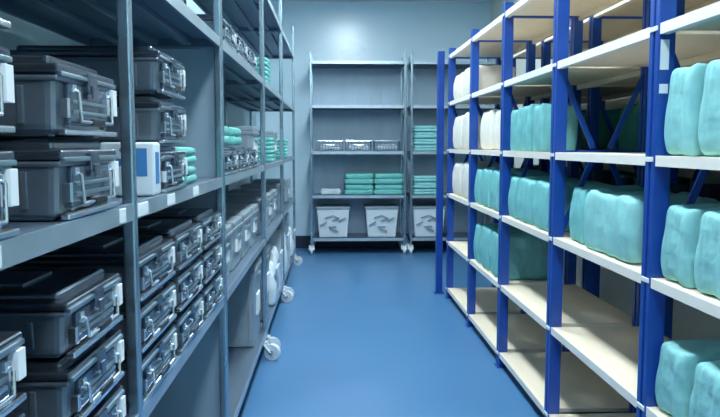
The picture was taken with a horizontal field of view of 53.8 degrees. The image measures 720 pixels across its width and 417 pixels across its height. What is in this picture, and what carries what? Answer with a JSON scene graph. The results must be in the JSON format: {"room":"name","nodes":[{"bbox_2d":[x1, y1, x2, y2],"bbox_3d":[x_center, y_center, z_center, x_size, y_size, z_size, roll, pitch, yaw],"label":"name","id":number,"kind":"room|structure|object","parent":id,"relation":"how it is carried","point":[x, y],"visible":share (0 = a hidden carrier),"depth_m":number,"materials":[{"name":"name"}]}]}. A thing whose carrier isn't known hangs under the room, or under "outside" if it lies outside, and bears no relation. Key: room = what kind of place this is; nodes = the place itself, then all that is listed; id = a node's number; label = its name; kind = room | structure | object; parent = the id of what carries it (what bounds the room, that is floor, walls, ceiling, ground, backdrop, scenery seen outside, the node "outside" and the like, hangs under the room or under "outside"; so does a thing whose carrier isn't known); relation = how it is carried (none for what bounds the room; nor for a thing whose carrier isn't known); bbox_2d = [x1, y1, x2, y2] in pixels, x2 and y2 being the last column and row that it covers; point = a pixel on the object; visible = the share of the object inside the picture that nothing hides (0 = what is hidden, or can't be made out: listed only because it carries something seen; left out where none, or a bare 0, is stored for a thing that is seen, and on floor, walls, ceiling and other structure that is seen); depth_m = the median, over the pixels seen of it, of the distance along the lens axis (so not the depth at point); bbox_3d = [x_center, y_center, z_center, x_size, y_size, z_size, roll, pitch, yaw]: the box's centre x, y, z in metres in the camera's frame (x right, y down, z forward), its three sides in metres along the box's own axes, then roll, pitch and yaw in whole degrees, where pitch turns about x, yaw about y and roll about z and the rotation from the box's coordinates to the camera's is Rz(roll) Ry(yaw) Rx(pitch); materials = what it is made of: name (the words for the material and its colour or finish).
{"room":"sterile supply storeroom","nodes":[
{"label":"sterile supply storeroom","id":0,"kind":"room"},
{"bbox_2d":[0,0,256,189],"bbox_3d":[-1.225,-0.606,4.028,0.100,3.290,11.220,0,5,-2],"label":"wall","id":1,"kind":"structure","parent":0,"point":[21,32],"depth_m":2.53,"materials":[{"name":"paint"}]},
{"bbox_2d":[240,214,251,258],"bbox_3d":[-0.809,0.152,3.941,0.380,0.210,0.340,0,5,-2],"label":"tub","id":2,"kind":"object","parent":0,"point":[246,227],"depth_m":3.88,"materials":[{"name":"plastic"}]},
{"bbox_2d":[249,208,258,247],"bbox_3d":[-0.824,0.118,4.330,0.380,0.210,0.340,0,5,-2],"label":"tub","id":3,"kind":"object","parent":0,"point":[253,221],"depth_m":4.27,"materials":[{"name":"plastic"}]},
{"bbox_2d":[256,1,490,235],"bbox_3d":[0.182,-1.107,9.624,3.140,3.290,0.100,0,5,-2],"label":"wall","id":4,"kind":"structure","parent":0,"point":[333,31],"depth_m":9.48,"materials":[{"name":"white paint"}]},
{"bbox_2d":[296,236,467,247],"bbox_3d":[0.184,0.452,9.705,3.140,0.170,0.015,0,5,-2],"label":"baseboard","id":5,"kind":"structure","parent":4,"relation":"attached to","point":[301,241],"depth_m":9.69,"materials":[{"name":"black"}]},
{"bbox_2d":[270,0,493,2],"bbox_3d":[0.393,-2.300,3.939,3.340,0.100,11.220,0,5,-2],"label":"ceiling","id":6,"kind":"structure","parent":0,"point":[428,1],"depth_m":9.39,"materials":[{"name":"white paint"}]},
{"bbox_2d":[238,247,627,416],"bbox_3d":[0.393,1.077,4.241,3.340,0.100,11.220,0,5,-2],"label":"floor","id":7,"kind":"structure","parent":0,"point":[363,332],"depth_m":4.83,"materials":[{"name":"blue plastic"}]},
{"bbox_2d":[0,0,227,416],"bbox_3d":[-0.724,-0.108,1.462,0.621,2.754,2.791,0,5,-2],"label":"shelving rack","id":8,"kind":"object","parent":7,"relation":"on","point":[124,24],"visible":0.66,"depth_m":1.97,"materials":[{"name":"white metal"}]},
{"bbox_2d":[0,151,19,239],"bbox_3d":[-0.671,-0.018,0.852,0.412,0.140,0.296,0,5,-2],"label":"container","id":9,"kind":"object","parent":8,"relation":"on","point":[9,190],"visible":1,"depth_m":0.97,"materials":[{"name":"metal"}]},
{"bbox_2d":[0,46,14,132],"bbox_3d":[-0.671,-0.160,0.839,0.412,0.140,0.296,0,5,-2],"label":"container","id":10,"kind":"object","parent":9,"relation":"on","point":[7,95],"visible":1,"depth_m":0.96,"materials":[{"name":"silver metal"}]},
{"bbox_2d":[0,138,118,220],"bbox_3d":[-0.689,-0.060,1.320,0.412,0.140,0.296,0,5,-2],"label":"container","id":11,"kind":"object","parent":8,"relation":"on","point":[67,180],"visible":0.95,"depth_m":1.20,"materials":[{"name":"silver metal"}]},
{"bbox_2d":[0,55,116,137],"bbox_3d":[-0.689,-0.202,1.307,0.412,0.140,0.296,0,5,-2],"label":"container","id":12,"kind":"object","parent":11,"relation":"on","point":[55,97],"visible":0.99,"depth_m":1.19,"materials":[{"name":"silver metal"}]},
{"bbox_2d":[71,385,125,416],"bbox_3d":[-0.689,0.429,1.363,0.412,0.118,0.296,0,5,-2],"label":"container","id":13,"kind":"object","parent":8,"relation":"on","point":[113,404],"visible":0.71,"depth_m":1.45,"materials":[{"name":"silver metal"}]},
{"bbox_2d":[6,328,123,416],"bbox_3d":[-0.689,0.309,1.353,0.412,0.118,0.296,0,5,-2],"label":"container","id":14,"kind":"object","parent":13,"relation":"on","point":[61,386],"visible":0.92,"depth_m":1.24,"materials":[{"name":"silver metal"}]},
{"bbox_2d":[0,268,122,358],"bbox_3d":[-0.689,0.189,1.342,0.412,0.118,0.296,0,5,-2],"label":"container","id":15,"kind":"object","parent":14,"relation":"on","point":[53,310],"visible":1,"depth_m":1.25,"materials":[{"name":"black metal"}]},
{"bbox_2d":[0,271,51,286],"bbox_3d":[-0.697,0.133,1.337,0.180,0.005,0.135,0,5,-2],"label":"vent","id":16,"kind":"object","parent":15,"relation":"attached to","point":[7,278],"depth_m":1.34,"materials":[{"name":"metal"}]},
{"bbox_2d":[100,142,160,195],"bbox_3d":[-0.584,-0.101,1.812,0.136,0.135,0.072,0,5,-2],"label":"package","id":17,"kind":"object","parent":8,"relation":"on","point":[147,153],"visible":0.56,"depth_m":1.78,"materials":[{"name":"white plastic"}]},
{"bbox_2d":[115,148,159,183],"bbox_3d":[-0.569,-0.104,1.783,0.131,0.096,0.039,-2,6,-23],"label":"print","id":18,"kind":"object","parent":17,"relation":"attached to","point":[147,159],"depth_m":1.78,"materials":[{"name":"blue"}]},
{"bbox_2d":[109,324,177,403],"bbox_3d":[-0.706,0.386,1.828,0.412,0.120,0.371,0,5,-2],"label":"container","id":19,"kind":"object","parent":8,"relation":"on","point":[157,361],"visible":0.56,"depth_m":1.78,"materials":[{"name":"metal"}]},
{"bbox_2d":[111,280,176,352],"bbox_3d":[-0.706,0.264,1.817,0.412,0.120,0.371,0,5,-2],"label":"container","id":20,"kind":"object","parent":19,"relation":"on","point":[154,309],"visible":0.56,"depth_m":1.77,"materials":[{"name":"silver metal"}]},
{"bbox_2d":[6,235,175,300],"bbox_3d":[-0.706,0.142,1.806,0.412,0.120,0.371,0,5,-2],"label":"container","id":21,"kind":"object","parent":20,"relation":"on","point":[105,252],"visible":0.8,"depth_m":1.69,"materials":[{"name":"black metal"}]},
{"bbox_2d":[61,237,122,247],"bbox_3d":[-0.714,0.085,1.801,0.180,0.005,0.169,0,5,-2],"label":"vent","id":22,"kind":"object","parent":21,"relation":"attached to","point":[90,242],"depth_m":1.77,"materials":[{"name":"metal"}]},
{"bbox_2d":[160,146,186,192],"bbox_3d":[-0.715,-0.116,2.007,0.412,0.129,0.296,0,5,-2],"label":"container","id":23,"kind":"object","parent":8,"relation":"on","point":[173,164],"visible":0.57,"depth_m":1.99,"materials":[{"name":"silver metal"}]},
{"bbox_2d":[44,96,185,143],"bbox_3d":[-0.715,-0.246,1.995,0.412,0.129,0.296,0,5,-2],"label":"container","id":24,"kind":"object","parent":23,"relation":"on","point":[158,120],"visible":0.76,"depth_m":1.87,"materials":[{"name":"silver metal"}]},
{"bbox_2d":[9,45,185,99],"bbox_3d":[-0.715,-0.377,1.984,0.412,0.129,0.296,0,5,-2],"label":"container","id":25,"kind":"object","parent":24,"relation":"on","point":[157,74],"visible":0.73,"depth_m":1.85,"materials":[{"name":"silver metal"}]},
{"bbox_2d":[168,292,203,352],"bbox_3d":[-0.722,0.350,2.239,0.412,0.120,0.371,0,5,-2],"label":"container","id":26,"kind":"object","parent":8,"relation":"on","point":[187,322],"visible":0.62,"depth_m":2.19,"materials":[{"name":"silver metal"}]},
{"bbox_2d":[166,258,202,311],"bbox_3d":[-0.722,0.228,2.228,0.412,0.120,0.371,0,5,-2],"label":"container","id":27,"kind":"object","parent":26,"relation":"on","point":[186,280],"visible":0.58,"depth_m":2.18,"materials":[{"name":"silver metal"}]},
{"bbox_2d":[96,219,202,269],"bbox_3d":[-0.722,0.106,2.217,0.412,0.120,0.371,0,5,-2],"label":"container","id":28,"kind":"object","parent":27,"relation":"on","point":[186,235],"visible":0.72,"depth_m":2.15,"materials":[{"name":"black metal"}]},
{"bbox_2d":[179,166,196,184],"bbox_3d":[-0.732,-0.111,2.335,0.344,0.060,0.303,0,5,-2],"label":"drape","id":29,"kind":"object","parent":8,"relation":"on","point":[191,177],"visible":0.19,"depth_m":2.36,"materials":[{"name":"fabric"}]},
{"bbox_2d":[175,147,195,163],"bbox_3d":[-0.732,-0.173,2.329,0.344,0.060,0.303,0,5,-2],"label":"drape","id":30,"kind":"object","parent":29,"relation":"on","point":[189,152],"visible":0.2,"depth_m":2.34,"materials":[{"name":"fabric"}]},
{"bbox_2d":[198,270,222,317],"bbox_3d":[-0.738,0.313,2.652,0.412,0.120,0.371,0,5,-2],"label":"container","id":31,"kind":"object","parent":8,"relation":"on","point":[210,291],"visible":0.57,"depth_m":2.61,"materials":[{"name":"silver metal"}]},
{"bbox_2d":[196,240,221,283],"bbox_3d":[-0.738,0.191,2.641,0.412,0.120,0.371,0,5,-2],"label":"container","id":32,"kind":"object","parent":31,"relation":"on","point":[209,257],"visible":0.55,"depth_m":2.60,"materials":[{"name":"silver metal"}]},
{"bbox_2d":[138,208,221,248],"bbox_3d":[-0.738,0.069,2.630,0.412,0.120,0.371,0,5,-2],"label":"container","id":33,"kind":"object","parent":32,"relation":"on","point":[210,221],"visible":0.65,"depth_m":2.56,"materials":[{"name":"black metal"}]},
{"bbox_3d":[-0.671,0.471,0.896,0.412,0.118,0.296,0,5,-2],"label":"container","id":34,"kind":"object","parent":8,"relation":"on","visible":0},
{"bbox_2d":[5,413,25,416],"bbox_3d":[-0.671,0.351,0.885,0.412,0.118,0.296,0,5,-2],"label":"container","id":35,"kind":"object","parent":34,"relation":"on","point":[9,414],"visible":0.73,"depth_m":1.02,"materials":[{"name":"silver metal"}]},
{"bbox_2d":[0,331,26,416],"bbox_3d":[-0.671,0.231,0.874,0.412,0.118,0.296,0,5,-2],"label":"container","id":36,"kind":"object","parent":35,"relation":"on","point":[12,356],"visible":1,"depth_m":0.98,"materials":[{"name":"silver metal"}]},
{"bbox_2d":[149,0,280,416],"bbox_3d":[-0.804,-0.310,3.727,0.634,2.754,1.760,0,5,-2],"label":"shelving rack","id":37,"kind":"object","parent":7,"relation":"on","point":[194,391],"visible":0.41,"depth_m":2.95,"materials":[{"name":"grey metal"}]},
{"bbox_2d":[196,14,236,52],"bbox_3d":[-0.758,-0.760,3.088,0.412,0.120,0.371,0,5,-2],"label":"container","id":38,"kind":"object","parent":37,"relation":"on","point":[229,35],"visible":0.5,"depth_m":2.97,"materials":[{"name":"silver metal"}]},
{"bbox_2d":[226,224,232,275],"bbox_3d":[-0.776,0.207,3.164,0.388,0.240,0.340,0,5,-2],"label":"storage bin","id":39,"kind":"object","parent":37,"relation":"on","point":[229,231],"visible":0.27,"depth_m":3.21,"materials":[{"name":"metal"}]},
{"bbox_2d":[225,148,237,174],"bbox_3d":[-0.758,-0.212,3.137,0.412,0.120,0.371,0,5,-2],"label":"container","id":40,"kind":"object","parent":37,"relation":"on","point":[231,157],"visible":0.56,"depth_m":3.12,"materials":[{"name":"silver metal"}]},
{"bbox_2d":[226,216,242,271],"bbox_3d":[-0.790,0.172,3.552,0.388,0.240,0.340,0,5,-2],"label":"storage bin","id":41,"kind":"object","parent":37,"relation":"on","point":[236,221],"visible":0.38,"depth_m":3.49,"materials":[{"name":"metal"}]},
{"bbox_2d":[225,147,248,170],"bbox_3d":[-0.774,-0.251,3.565,0.412,0.120,0.371,0,5,-2],"label":"container","id":42,"kind":"object","parent":37,"relation":"on","point":[243,157],"visible":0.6,"depth_m":3.51,"materials":[{"name":"silver metal"}]},
{"bbox_2d":[226,127,241,144],"bbox_3d":[-0.779,-0.362,3.556,0.344,0.090,0.303,0,5,-2],"label":"drape","id":43,"kind":"object","parent":42,"relation":"on","point":[233,134],"visible":0.19,"depth_m":3.44,"materials":[{"name":"fabric"}]},
{"bbox_2d":[226,209,251,258],"bbox_3d":[-0.805,0.138,3.940,0.388,0.240,0.340,0,5,-2],"label":"storage bin","id":44,"kind":"object","parent":37,"relation":"on","point":[246,214],"visible":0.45,"depth_m":3.89,"materials":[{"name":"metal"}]},
{"bbox_2d":[233,33,247,62],"bbox_3d":[-0.774,-0.799,3.516,0.412,0.120,0.371,0,5,-2],"label":"container","id":45,"kind":"object","parent":37,"relation":"on","point":[241,48],"visible":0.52,"depth_m":3.47,"materials":[{"name":"silver metal"}]},
{"bbox_2d":[224,126,258,164],"bbox_3d":[-0.823,-0.382,4.365,0.388,0.240,0.340,0,5,-2],"label":"storage bin","id":46,"kind":"object","parent":37,"relation":"on","point":[249,134],"visible":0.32,"depth_m":4.21,"materials":[{"name":"plastic"}]},
{"bbox_2d":[225,146,257,167],"bbox_3d":[-0.791,-0.289,3.993,0.412,0.120,0.371,0,5,-2],"label":"container","id":47,"kind":"object","parent":37,"relation":"on","point":[253,155],"visible":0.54,"depth_m":3.95,"materials":[{"name":"silver metal"}]},
{"bbox_2d":[225,204,258,247],"bbox_3d":[-0.820,0.103,4.328,0.388,0.240,0.340,0,5,-2],"label":"storage bin","id":48,"kind":"object","parent":37,"relation":"on","point":[254,208],"visible":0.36,"depth_m":4.27,"materials":[{"name":"plastic"}]},
{"bbox_2d":[227,256,261,346],"bbox_3d":[-0.821,0.568,4.400,0.408,0.500,0.380,0,5,-2],"label":"storage bin","id":49,"kind":"object","parent":37,"relation":"on","point":[243,305],"visible":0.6,"depth_m":4.24,"materials":[{"name":"plastic"}]},
{"bbox_2d":[185,0,292,346],"bbox_3d":[-0.876,-0.464,5.447,0.621,2.754,1.695,0,5,-2],"label":"shelving rack","id":50,"kind":"object","parent":7,"relation":"on","point":[242,15],"visible":0.26,"depth_m":5.69,"materials":[{"name":"grey metal"}]},
{"bbox_2d":[225,196,267,234],"bbox_3d":[-0.844,0.048,4.945,0.388,0.240,0.340,0,5,-2],"label":"storage bin","id":51,"kind":"object","parent":50,"relation":"on","point":[246,199],"visible":0.23,"depth_m":4.79,"materials":[{"name":"plastic"}]},
{"bbox_2d":[256,201,267,234],"bbox_3d":[-0.848,0.063,4.947,0.380,0.210,0.340,0,5,-2],"label":"storage case","id":52,"kind":"object","parent":51,"relation":"in","point":[257,202],"depth_m":4.79,"materials":[{"name":"plastic"}]},
{"bbox_2d":[225,192,272,226],"bbox_3d":[-0.861,0.008,5.393,0.388,0.240,0.340,0,5,-2],"label":"storage bin","id":53,"kind":"object","parent":50,"relation":"on","point":[269,196],"visible":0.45,"depth_m":5.31,"materials":[{"name":"plastic"}]},
{"bbox_2d":[266,196,272,226],"bbox_3d":[-0.865,0.022,5.394,0.380,0.210,0.340,0,5,-2],"label":"storage case","id":54,"kind":"object","parent":53,"relation":"in","point":[269,205],"depth_m":5.33,"materials":[{"name":"plastic"}]},
{"bbox_2d":[227,189,276,220],"bbox_3d":[-0.878,-0.033,5.841,0.388,0.240,0.340,0,5,-2],"label":"storage bin","id":55,"kind":"object","parent":50,"relation":"on","point":[274,191],"visible":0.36,"depth_m":5.77,"materials":[{"name":"plastic"}]},
{"bbox_2d":[258,242,270,320],"bbox_3d":[-0.846,0.511,5.037,0.408,0.500,0.380,0,5,-2],"label":"storage bin","id":56,"kind":"object","parent":50,"relation":"on","point":[268,243],"visible":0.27,"depth_m":4.97,"materials":[{"name":"plastic"}]},
{"bbox_2d":[269,260,279,305],"bbox_3d":[-0.829,0.567,5.494,0.412,0.307,0.354,0,5,-2],"label":"wrapped bundle","id":57,"kind":"object","parent":50,"relation":"on","point":[274,273],"visible":0.28,"depth_m":5.36,"materials":[{"name":"white"}]},
{"bbox_2d":[269,246,282,290],"bbox_3d":[-0.843,0.504,5.859,0.412,0.369,0.354,0,5,-2],"label":"wrapped bundle","id":58,"kind":"object","parent":50,"relation":"on","point":[276,258],"visible":0.2,"depth_m":5.79,"materials":[{"name":"white"}]},
{"bbox_2d":[227,26,302,295],"bbox_3d":[-0.946,-0.627,7.265,0.621,2.754,1.960,0,5,-2],"label":"shelving rack","id":59,"kind":"object","parent":7,"relation":"on","point":[271,39],"visible":0.41,"depth_m":7.47,"materials":[{"name":"grey metal"}]},
{"bbox_2d":[241,183,280,210],"bbox_3d":[-0.910,-0.108,6.687,0.388,0.240,0.340,0,5,-2],"label":"storage bin","id":60,"kind":"object","parent":59,"relation":"on","point":[246,185],"visible":0.27,"depth_m":6.52,"materials":[{"name":"metal"}]},
{"bbox_2d":[253,178,290,201],"bbox_3d":[-0.948,-0.197,7.683,0.388,0.240,0.340,0,5,-2],"label":"storage bin","id":61,"kind":"object","parent":59,"relation":"on","point":[287,186],"visible":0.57,"depth_m":7.53,"materials":[{"name":"metal"}]},
{"bbox_2d":[267,229,289,273],"bbox_3d":[-0.879,0.406,6.784,0.412,0.400,0.354,0,5,-2],"label":"wrapped bundle","id":62,"kind":"object","parent":59,"relation":"on","point":[275,239],"visible":0.25,"depth_m":6.65,"materials":[{"name":"white"}]},
{"bbox_2d":[309,51,406,253],"bbox_3d":[-0.034,-0.711,9.277,1.264,2.564,0.601,0,5,-2],"label":"shelving rack","id":63,"kind":"object","parent":7,"relation":"on","point":[350,100],"visible":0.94,"depth_m":9.49,"materials":[{"name":"grey metal"}]},
{"bbox_2d":[316,204,349,236],"bbox_3d":[-0.353,0.158,9.324,0.436,0.400,0.396,0,5,-2],"label":"storage box","id":64,"kind":"object","parent":63,"relation":"on","point":[333,219],"visible":1,"depth_m":9.14,"materials":[{"name":"white plastic"}]},
{"bbox_2d":[344,184,373,194],"bbox_3d":[-0.018,-0.258,9.289,0.378,0.135,0.403,0,5,-2],"label":"drape","id":65,"kind":"object","parent":63,"relation":"on","point":[350,189],"visible":0.93,"depth_m":9.10,"materials":[{"name":"teal fabric"}]},
{"bbox_2d":[344,173,373,183],"bbox_3d":[-0.018,-0.395,9.277,0.378,0.135,0.403,0,5,-2],"label":"drape","id":66,"kind":"object","parent":65,"relation":"on","point":[350,178],"visible":1,"depth_m":9.09,"materials":[{"name":"teal fabric"}]},
{"bbox_2d":[364,204,398,236],"bbox_3d":[0.277,0.156,9.348,0.436,0.400,0.396,0,5,-2],"label":"storage box","id":67,"kind":"object","parent":63,"relation":"on","point":[381,219],"visible":1,"depth_m":9.17,"materials":[{"name":"white plastic"}]},
{"bbox_2d":[373,140,400,150],"bbox_3d":[0.348,-0.816,9.236,0.340,0.136,0.316,0,5,-2],"label":"wire basket","id":68,"kind":"object","parent":63,"relation":"on","point":[398,145],"visible":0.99,"depth_m":9.10,"materials":[{"name":"silver metal"}]},
{"bbox_2d":[373,184,402,194],"bbox_3d":[0.361,-0.259,9.303,0.378,0.135,0.403,0,5,-2],"label":"drape","id":69,"kind":"object","parent":63,"relation":"on","point":[379,189],"visible":0.87,"depth_m":9.11,"materials":[{"name":"teal fabric"}]},
{"bbox_2d":[373,173,402,183],"bbox_3d":[0.361,-0.397,9.291,0.378,0.135,0.403,0,5,-2],"label":"drape","id":70,"kind":"object","parent":69,"relation":"on","point":[379,178],"visible":0.91,"depth_m":9.10,"materials":[{"name":"teal fabric"}]},
{"bbox_2d":[433,51,444,293],"bbox_3d":[0.748,-0.324,6.651,0.090,2.260,0.100,0,5,-2],"label":"column","id":71,"kind":"structure","parent":7,"relation":"on","point":[440,54],"depth_m":6.62,"materials":[{"name":"blue metal"}]},
{"bbox_2d":[405,52,495,253],"bbox_3d":[1.178,-0.715,9.322,1.139,2.564,0.601,0,5,-2],"label":"shelving rack","id":72,"kind":"object","parent":7,"relation":"on","point":[421,89],"visible":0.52,"depth_m":9.53,"materials":[{"name":"grey metal"}]},
{"bbox_2d":[409,204,445,236],"bbox_3d":[0.886,0.154,9.371,0.436,0.400,0.396,0,5,-2],"label":"storage box","id":73,"kind":"object","parent":72,"relation":"on","point":[423,215],"visible":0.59,"depth_m":9.19,"materials":[{"name":"white plastic"}]},
{"bbox_2d":[444,0,719,416],"bbox_3d":[1.133,-0.078,3.904,0.504,2.260,5.186,0,5,-2],"label":"shelving","id":74,"kind":"object","parent":7,"relation":"on","point":[568,348],"visible":0.89,"depth_m":3.42,"materials":[{"name":"metal"}]},
{"bbox_2d":[452,162,464,195],"bbox_3d":[1.007,-0.258,6.143,0.372,0.288,0.406,0,5,-3],"label":"wrapped bundle","id":75,"kind":"object","parent":74,"relation":"on","point":[457,172],"visible":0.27,"depth_m":6.08,"materials":[{"name":"beige fabric"}]},
{"bbox_2d":[453,115,463,148],"bbox_3d":[1.007,-0.657,6.107,0.372,0.288,0.406,0,5,-3],"label":"wrapped bundle","id":76,"kind":"object","parent":74,"relation":"on","point":[457,128],"visible":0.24,"depth_m":6.06,"materials":[{"name":"beige fabric"}]},
{"bbox_2d":[453,72,463,99],"bbox_3d":[1.007,-1.042,6.073,0.372,0.223,0.406,0,5,-3],"label":"wrapped bundle","id":77,"kind":"object","parent":74,"relation":"on","point":[458,83],"visible":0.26,"depth_m":6.01,"materials":[{"name":"beige fabric"}]},
{"bbox_2d":[462,112,484,148],"bbox_3d":[1.023,-0.628,5.678,0.372,0.307,0.406,0,5,-2],"label":"wrapped bundle","id":78,"kind":"object","parent":74,"relation":"on","point":[465,127],"visible":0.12,"depth_m":5.64,"materials":[{"name":"beige fabric"}]},
{"bbox_2d":[474,223,498,262],"bbox_3d":[1.032,0.254,5.294,0.350,0.290,0.179,0,5,-2],"label":"wrapped bundle","id":79,"kind":"object","parent":74,"relation":"on","point":[477,236],"visible":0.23,"depth_m":5.24,"materials":[{"name":"teal fabric"}]},
{"bbox_2d":[461,161,514,198],"bbox_3d":[1.023,-0.229,5.714,0.372,0.307,0.406,0,5,-2],"label":"wrapped bundle","id":80,"kind":"object","parent":74,"relation":"on","point":[483,164],"visible":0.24,"depth_m":5.67,"materials":[{"name":"beige fabric"}]},
{"bbox_2d":[480,109,497,149],"bbox_3d":[1.075,-0.566,5.103,0.372,0.287,0.406,0,5,-2],"label":"wrapped bundle","id":81,"kind":"object","parent":74,"relation":"on","point":[486,127],"visible":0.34,"depth_m":5.04,"materials":[{"name":"beige fabric"}]},
{"bbox_2d":[462,65,516,95],"bbox_3d":[1.023,-1.011,5.644,0.372,0.237,0.406,0,5,-2],"label":"wrapped bundle","id":82,"kind":"object","parent":74,"relation":"on","point":[489,76],"visible":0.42,"depth_m":5.45,"materials":[{"name":"beige fabric"}]},
{"bbox_2d":[474,168,513,203],"bbox_3d":[1.032,-0.167,5.256,0.350,0.265,0.179,0,5,-2],"label":"wrapped bundle","id":83,"kind":"object","parent":74,"relation":"on","point":[477,193],"visible":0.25,"depth_m":5.20,"materials":[{"name":"teal fabric"}]},
{"bbox_2d":[479,223,522,269],"bbox_3d":[1.051,0.269,5.040,0.370,0.304,0.309,0,5,0],"label":"wrapped bundle","id":84,"kind":"object","parent":74,"relation":"on","point":[486,232],"visible":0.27,"depth_m":5.00,"materials":[{"name":"teal fabric"}]},
{"bbox_2d":[480,167,523,207],"bbox_3d":[1.051,-0.151,5.003,0.370,0.278,0.309,0,5,0],"label":"wrapped bundle","id":85,"kind":"object","parent":74,"relation":"on","point":[487,173],"visible":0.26,"depth_m":4.96,"materials":[{"name":"teal fabric"}]},
{"bbox_2d":[493,107,513,149],"bbox_3d":[1.091,-0.525,4.685,0.372,0.279,0.406,0,5,-2],"label":"wrapped bundle","id":86,"kind":"object","parent":74,"relation":"on","point":[496,125],"visible":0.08,"depth_m":4.74,"materials":[{"name":"beige fabric"}]},
{"bbox_2d":[510,108,521,150],"bbox_3d":[1.003,-0.463,4.177,0.212,0.246,0.225,0,5,-4],"label":"wrapped bundle","id":87,"kind":"object","parent":74,"relation":"on","point":[515,137],"visible":0.28,"depth_m":4.14,"materials":[{"name":"teal fabric"}]},
{"bbox_2d":[489,229,547,279],"bbox_3d":[1.064,0.298,4.712,0.370,0.304,0.309,0,5,-2],"label":"wrapped bundle","id":88,"kind":"object","parent":74,"relation":"on","point":[528,253],"visible":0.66,"depth_m":4.57,"materials":[{"name":"teal fabric"}]},
{"bbox_2d":[490,169,549,210],"bbox_3d":[1.064,-0.122,4.674,0.370,0.278,0.309,0,5,-2],"label":"wrapped bundle","id":89,"kind":"object","parent":74,"relation":"on","point":[494,189],"visible":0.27,"depth_m":4.63,"materials":[{"name":"teal fabric"}]},
{"bbox_2d":[508,175,549,218],"bbox_3d":[1.071,-0.069,4.231,0.350,0.252,0.179,0,5,-2],"label":"wrapped bundle","id":90,"kind":"object","parent":74,"relation":"on","point":[514,184],"visible":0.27,"depth_m":4.19,"materials":[{"name":"teal fabric"}]},
{"bbox_2d":[521,104,540,150],"bbox_3d":[1.012,-0.448,3.947,0.212,0.256,0.225,0,5,-2],"label":"wrapped bundle","id":91,"kind":"object","parent":74,"relation":"on","point":[527,111],"visible":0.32,"depth_m":3.89,"materials":[{"name":"teal fabric"}]},
{"bbox_2d":[516,176,579,224],"bbox_3d":[1.090,-0.049,3.979,0.370,0.256,0.309,0,5,-4],"label":"wrapped bundle","id":92,"kind":"object","parent":74,"relation":"on","point":[525,193],"visible":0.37,"depth_m":3.95,"materials":[{"name":"teal fabric"}]},
{"bbox_2d":[533,103,577,151],"bbox_3d":[1.021,-0.422,3.719,0.212,0.246,0.225,0,5,0],"label":"wrapped bundle","id":93,"kind":"object","parent":74,"relation":"on","point":[541,114],"visible":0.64,"depth_m":3.62,"materials":[{"name":"teal fabric"}]},
{"bbox_2d":[532,179,613,231],"bbox_3d":[1.102,-0.020,3.660,0.370,0.256,0.309,0,5,-2],"label":"wrapped bundle","id":94,"kind":"object","parent":74,"relation":"on","point":[540,204],"visible":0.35,"depth_m":3.60,"materials":[{"name":"teal fabric"}]},
{"bbox_2d":[569,185,643,243],"bbox_3d":[1.131,0.025,3.177,0.350,0.252,0.179,0,5,-2],"label":"wrapped bundle","id":95,"kind":"object","parent":74,"relation":"on","point":[576,217],"visible":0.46,"depth_m":3.14,"materials":[{"name":"teal fabric"}]},
{"bbox_2d":[584,188,719,263],"bbox_3d":[1.135,0.059,2.798,0.377,0.252,0.515,0,5,-2],"label":"wrapped bundle","id":96,"kind":"object","parent":74,"relation":"on","point":[613,220],"visible":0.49,"depth_m":2.68,"materials":[{"name":"teal fabric"}]},
{"bbox_2d":[664,63,707,155],"bbox_3d":[1.147,-0.308,2.190,0.351,0.292,0.184,0,5,0],"label":"wrapped bundle","id":97,"kind":"object","parent":74,"relation":"on","point":[686,87],"visible":0.76,"depth_m":2.15,"materials":[{"name":"teal fabric"}]},
{"bbox_2d":[655,339,719,416],"bbox_3d":[1.147,0.547,2.261,0.351,0.245,0.184,0,5,0],"label":"wrapped bundle","id":98,"kind":"object","parent":74,"relation":"on","point":[679,359],"visible":0.77,"depth_m":2.23,"materials":[{"name":"teal fabric"}]},
{"bbox_2d":[661,203,719,287],"bbox_3d":[1.147,0.109,2.217,0.351,0.257,0.184,0,5,0],"label":"wrapped bundle","id":99,"kind":"object","parent":74,"relation":"on","point":[682,226],"visible":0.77,"depth_m":2.18,"materials":[{"name":"teal fabric"}]},
{"bbox_2d":[689,360,719,416],"bbox_3d":[1.159,0.566,2.047,0.351,0.245,0.184,0,5,-2],"label":"wrapped bundle","id":100,"kind":"object","parent":74,"relation":"on","point":[705,396],"visible":1,"depth_m":2.05,"materials":[{"name":"teal fabric"}]},
{"bbox_2d":[694,210,719,298],"bbox_3d":[1.159,0.127,2.013,0.351,0.257,0.184,0,5,-2],"label":"wrapped bundle","id":101,"kind":"object","parent":74,"relation":"on","point":[707,255],"visible":1,"depth_m":2.02,"materials":[{"name":"teal fabric"}]},
{"bbox_2d":[698,59,719,156],"bbox_3d":[1.159,-0.290,1.986,0.351,0.292,0.184,0,5,-2],"label":"wrapped bundle","id":102,"kind":"object","parent":74,"relation":"on","point":[709,115],"visible":1,"depth_m":2.00,"materials":[{"name":"teal fabric"}]},
{"bbox_2d":[511,0,719,339],"bbox_3d":[1.672,-0.080,3.925,0.504,2.260,5.186,0,5,-2],"label":"shelving","id":103,"kind":"object","parent":7,"relation":"on","point":[624,18],"visible":0.12,"depth_m":4.41,"materials":[{"name":"metal"}]},
{"bbox_2d":[580,108,621,149],"bbox_3d":[1.624,-0.517,4.650,0.353,0.270,0.287,0,5,-1],"label":"wrapped bundle","id":104,"kind":"object","parent":103,"relation":"on","point":[604,136],"visible":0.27,"depth_m":4.52,"materials":[{"name":"green fabric"}]},
{"bbox_2d":[619,103,638,149],"bbox_3d":[1.651,-0.454,3.944,0.353,0.270,0.287,0,5,-2],"label":"wrapped bundle","id":105,"kind":"object","parent":103,"relation":"on","point":[628,136],"visible":0.09,"depth_m":3.90,"materials":[{"name":"green fabric"}]},
{"bbox_2d":[488,0,719,340],"bbox_3d":[2.012,-0.617,4.151,0.100,3.290,11.220,0,5,-2],"label":"wall","id":106,"kind":"structure","parent":0,"point":[688,322],"depth_m":5.14,"materials":[{"name":"paint"}]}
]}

